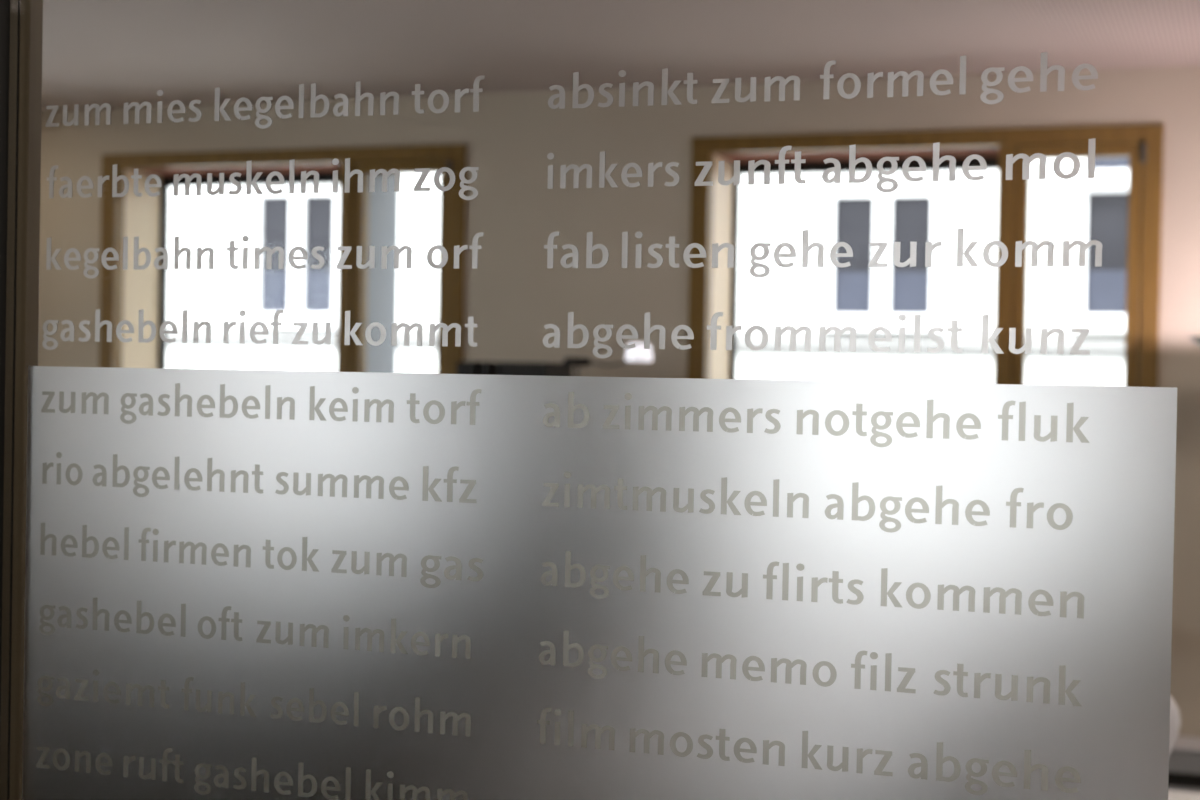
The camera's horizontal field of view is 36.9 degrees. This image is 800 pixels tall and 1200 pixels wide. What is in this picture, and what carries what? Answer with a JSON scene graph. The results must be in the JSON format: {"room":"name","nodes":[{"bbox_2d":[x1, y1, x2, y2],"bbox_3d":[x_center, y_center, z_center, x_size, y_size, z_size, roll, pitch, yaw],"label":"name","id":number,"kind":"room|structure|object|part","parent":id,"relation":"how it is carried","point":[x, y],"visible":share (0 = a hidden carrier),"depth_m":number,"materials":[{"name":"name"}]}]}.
{"room":"office corridor","nodes":[
{"label":"office corridor","id":0,"kind":"room"},
{"bbox_2d":[38,66,1199,736],"bbox_3d":[1.206,0.108,6.654,8.650,3.038,0.400,1,1,20],"label":"wall","id":1,"kind":"structure","parent":0,"point":[512,293],"depth_m":6.86,"materials":[{"name":"paint"}]},
{"bbox_2d":[99,144,466,373],"bbox_3d":[-1.280,-0.151,7.498,1.745,1.744,0.500,1,1,20],"label":"window","id":2,"kind":"structure","parent":1,"relation":"in","point":[367,219],"depth_m":7.47,"materials":[{"name":"brown wood"}]},
{"bbox_3d":[-1.440,-0.161,7.762,1.031,1.535,0.008,1,1,20],"label":"fixed pane","id":3,"kind":"part","parent":2,"relation":"part of","materials":[{"name":"clear glass"}]},
{"bbox_3d":[-0.793,-0.159,7.192,0.338,1.490,0.008,1,1,20],"label":"pane","id":4,"kind":"part","parent":2,"relation":"part of","materials":[{"name":"glass"}]},
{"bbox_3d":[-0.792,-0.154,7.189,0.425,1.590,0.059,1,1,20],"label":"casement sash","id":5,"kind":"part","parent":2,"relation":"part of","materials":[{"name":"brown wood"}]},
{"bbox_2d":[687,124,1163,386],"bbox_3d":[1.175,-0.093,6.611,1.748,1.744,0.500,1,1,20],"label":"window","id":6,"kind":"structure","parent":1,"relation":"in","point":[715,209],"depth_m":6.36,"materials":[{"name":"brown wood"}]},
{"bbox_3d":[1.013,-0.103,6.875,1.031,1.535,0.008,1,1,20],"label":"fixed pane","id":7,"kind":"part","parent":6,"relation":"part of","materials":[{"name":"glass"}]},
{"bbox_3d":[1.662,-0.097,6.302,0.428,1.590,0.059,1,1,20],"label":"casement sash","id":8,"kind":"part","parent":6,"relation":"part of","materials":[{"name":"brown wood"}]},
{"bbox_2d":[42,0,1199,110],"bbox_3d":[-0.214,-1.255,2.638,8.650,0.250,8.100,1,1,20],"label":"ceiling","id":9,"kind":"structure","parent":0,"point":[115,53],"depth_m":5.88,"materials":[{"name":"white paint"}]},
{"bbox_3d":[-0.265,1.557,2.678,8.650,0.200,8.100,1,1,20],"label":"floor","id":10,"kind":"structure","parent":0,"visible":0},
{"bbox_2d":[1168,736,1199,792],"bbox_3d":[2.667,1.315,5.788,1.668,0.302,0.217,1,1,20],"label":"printer","id":11,"kind":"object","parent":10,"relation":"on","point":[1184,757],"visible":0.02,"depth_m":5.96,"materials":[{"name":"grey plastic"}]},
{"bbox_3d":[2.671,1.213,5.791,1.660,0.077,0.207,1,1,20],"label":"casing","id":12,"kind":"part","parent":11,"relation":"part of","materials":[{"name":"grey plastic"}]},
{"bbox_2d":[1168,790,1199,799],"bbox_3d":[1.498,1.126,2.877,1.590,0.720,0.840,1,1,20],"label":"desk","id":13,"kind":"object","parent":10,"relation":"on","point":[1172,795],"visible":0.02,"depth_m":3.42,"materials":[{"name":"white laminate"}]},
{"bbox_2d":[1169,696,1180,753],"bbox_3d":[0.975,0.633,3.232,0.128,0.238,0.128,1,1,20],"label":"vase","id":14,"kind":"object","parent":13,"relation":"on","point":[1175,721],"visible":0.07,"depth_m":3.19,"materials":[{"name":"white ceramic"}]},
{"bbox_2d":[1188,336,1199,345],"bbox_3d":[2.010,0.632,5.602,0.380,1.650,0.380,1,1,20],"label":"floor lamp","id":15,"kind":"object","parent":10,"relation":"on","point":[1196,339],"visible":1,"depth_m":5.59,"materials":[{"name":"white ceramic"}]},
{"bbox_3d":[-0.184,0.792,6.635,0.780,1.220,0.471,1,1,20],"label":"filing cabinet","id":16,"kind":"object","parent":10,"relation":"on","visible":0},
{"bbox_2d":[456,361,479,373],"bbox_3d":[-0.449,0.017,6.704,0.070,0.318,0.270,1,1,20],"label":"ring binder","id":17,"kind":"object","parent":16,"relation":"on","point":[463,367],"visible":0.21,"depth_m":6.58,"materials":[{"name":"black plastic"}]},
{"bbox_2d":[480,362,496,374],"bbox_3d":[-0.379,0.018,6.679,0.028,0.318,0.270,1,1,20],"label":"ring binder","id":18,"kind":"object","parent":16,"relation":"on","point":[488,368],"visible":0.19,"depth_m":6.56,"materials":[{"name":"black plastic"}]},
{"bbox_2d":[497,362,520,374],"bbox_3d":[-0.287,0.021,6.646,0.095,0.318,0.270,1,1,20],"label":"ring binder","id":19,"kind":"object","parent":16,"relation":"on","point":[503,368],"visible":0.19,"depth_m":6.52,"materials":[{"name":"black plastic"}]},
{"bbox_2d":[521,362,571,375],"bbox_3d":[-0.197,0.023,6.613,0.094,0.318,0.270,1,1,20],"label":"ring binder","id":20,"kind":"object","parent":16,"relation":"on","point":[527,368],"visible":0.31,"depth_m":6.50,"materials":[{"name":"black plastic"}]},
{"bbox_2d":[563,342,652,375],"bbox_3d":[0.018,-0.010,6.466,0.352,0.396,0.134,1,1,20],"label":"desk lamp","id":21,"kind":"object","parent":16,"relation":"on","point":[637,354],"visible":0.67,"depth_m":6.41,"materials":[{"name":"grey metal"}]},
{"bbox_3d":[-0.085,0.015,6.504,0.012,0.305,0.012,1,1,20],"label":"stem","id":22,"kind":"part","parent":21,"relation":"part of","materials":[{"name":"grey metal"}]},
{"bbox_3d":[0.026,-0.129,6.462,0.151,0.021,0.009,1,1,20],"label":"arm","id":23,"kind":"part","parent":21,"relation":"part of","materials":[{"name":"grey metal"}]},
{"bbox_3d":[0.139,-0.171,6.421,0.100,0.068,0.100,1,1,20],"label":"lamp shade","id":24,"kind":"part","parent":21,"relation":"part of","materials":[{"name":"white"}]},
{"bbox_3d":[-0.624,0.172,1.595,8.250,2.588,0.100,1,1,20],"label":"wall","id":25,"kind":"structure","parent":0,"visible":0},
{"bbox_2d":[0,0,19,799],"bbox_3d":[-0.545,0.208,1.547,0.074,2.440,0.059,1,1,20],"label":"trim","id":26,"kind":"structure","parent":25,"relation":"attached to","point":[4,4],"depth_m":1.53,"materials":[{"name":"black wood"}]},
{"bbox_2d":[9,0,42,799],"bbox_3d":[-0.497,0.209,1.551,0.010,2.400,0.019,1,1,20],"label":"trim","id":27,"kind":"structure","parent":25,"relation":"attached to","point":[31,11],"depth_m":1.54,"materials":[{"name":"brown wood"}]},
{"bbox_2d":[0,0,1176,799],"bbox_3d":[0.251,0.227,1.263,1.616,2.400,0.011,1,1,20],"label":"glass panel","id":28,"kind":"object","parent":25,"relation":"attached to","point":[240,584],"visible":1,"depth_m":1.35,"materials":[{"name":"glass"}]},
{"bbox_3d":[0.252,0.227,1.263,1.616,2.400,0.010,1,1,20],"label":"pane","id":29,"kind":"part","parent":28,"relation":"part of","materials":[{"name":"clear glass"}]},
{"label":"outside","id":30,"kind":"structure","parent":0,"visible":0},
{"bbox_3d":[8.085,5.474,22.722,60.000,0.300,34.380,1,1,20],"label":"street","id":31,"kind":"object","parent":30,"visible":0},
{"bbox_2d":[167,158,1128,385],"bbox_3d":[1.371,-0.305,12.600,26.000,11.300,1.100,1,1,20],"label":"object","id":32,"kind":"structure","parent":31,"relation":"on","point":[859,296],"depth_m":12.55,"materials":[{"name":"white paint"}]},
{"bbox_2d":[261,271,288,312],"bbox_3d":[-2.527,-0.845,14.052,0.260,0.324,0.012,1,1,20],"label":"curtain","id":33,"kind":"object","parent":32,"relation":"hanging from","point":[274,284],"depth_m":14.05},
{"bbox_3d":[-2.519,-1.295,14.046,0.260,0.577,0.010,1,1,20],"label":"pane","id":34,"kind":"part","parent":32,"relation":"part of","materials":[{"name":"clear glass"}]},
{"bbox_3d":[-2.371,-0.588,13.934,0.845,0.070,0.169,1,1,20],"label":"window sill","id":35,"kind":"part","parent":32,"relation":"part of","materials":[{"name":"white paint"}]},
{"bbox_2d":[304,271,332,312],"bbox_3d":[-2.165,-0.836,13.921,0.260,0.324,0.012,1,1,20],"label":"curtain","id":36,"kind":"object","parent":32,"relation":"hanging from","point":[318,285],"depth_m":13.92,"materials":[{"name":"fabric"}]},
{"bbox_3d":[-2.157,-1.286,13.915,0.260,0.577,0.010,1,1,20],"label":"pane","id":37,"kind":"part","parent":32,"relation":"part of","materials":[{"name":"glass"}]},
{"bbox_2d":[834,272,871,313],"bbox_3d":[1.761,-0.744,12.502,0.272,0.289,0.012,1,1,20],"label":"railing","id":38,"kind":"object","parent":32,"relation":"hanging from","point":[852,290],"depth_m":12.50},
{"bbox_3d":[1.769,-1.146,12.497,0.272,0.515,0.010,1,1,20],"label":"pane","id":39,"kind":"part","parent":32,"relation":"part of","materials":[{"name":"clear glass"}]},
{"bbox_3d":[1.924,-0.504,12.382,0.870,0.070,0.169,1,1,20],"label":"window sill","id":40,"kind":"part","parent":32,"relation":"part of","materials":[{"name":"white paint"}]},
{"bbox_2d":[890,272,929,313],"bbox_3d":[2.135,-0.735,12.367,0.272,0.289,0.012,1,1,20],"label":"railing","id":41,"kind":"object","parent":32,"relation":"hanging from","point":[909,291],"depth_m":12.36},
{"bbox_3d":[2.143,-1.137,12.362,0.272,0.515,0.010,1,1,20],"label":"pane","id":42,"kind":"part","parent":32,"relation":"part of","materials":[{"name":"glass"}]},
{"bbox_3d":[3.522,-0.475,11.804,0.870,0.070,0.169,1,1,20],"label":"window sill","id":43,"kind":"part","parent":32,"relation":"part of","materials":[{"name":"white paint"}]},
{"bbox_3d":[3.540,-1.427,11.790,0.870,0.070,0.169,1,1,20],"label":"window sill","id":44,"kind":"part","parent":32,"relation":"part of","materials":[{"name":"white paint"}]},
{"bbox_2d":[1085,270,1126,313],"bbox_3d":[3.360,-0.714,11.924,0.272,0.289,0.012,1,1,20],"label":"railing","id":45,"kind":"object","parent":32,"relation":"hanging from","point":[1105,290],"depth_m":11.92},
{"bbox_3d":[3.368,-1.115,11.919,0.272,0.513,0.010,1,1,20],"label":"pane","id":46,"kind":"part","parent":32,"relation":"part of","materials":[{"name":"glass"}]},
{"bbox_2d":[1095,158,1128,169],"bbox_3d":[3.378,-1.681,11.910,0.272,0.320,0.012,1,1,20],"label":"curtain","id":47,"kind":"object","parent":32,"relation":"hanging from","point":[1100,163],"depth_m":11.90,"materials":[{"name":"white fabric"}]}
]}

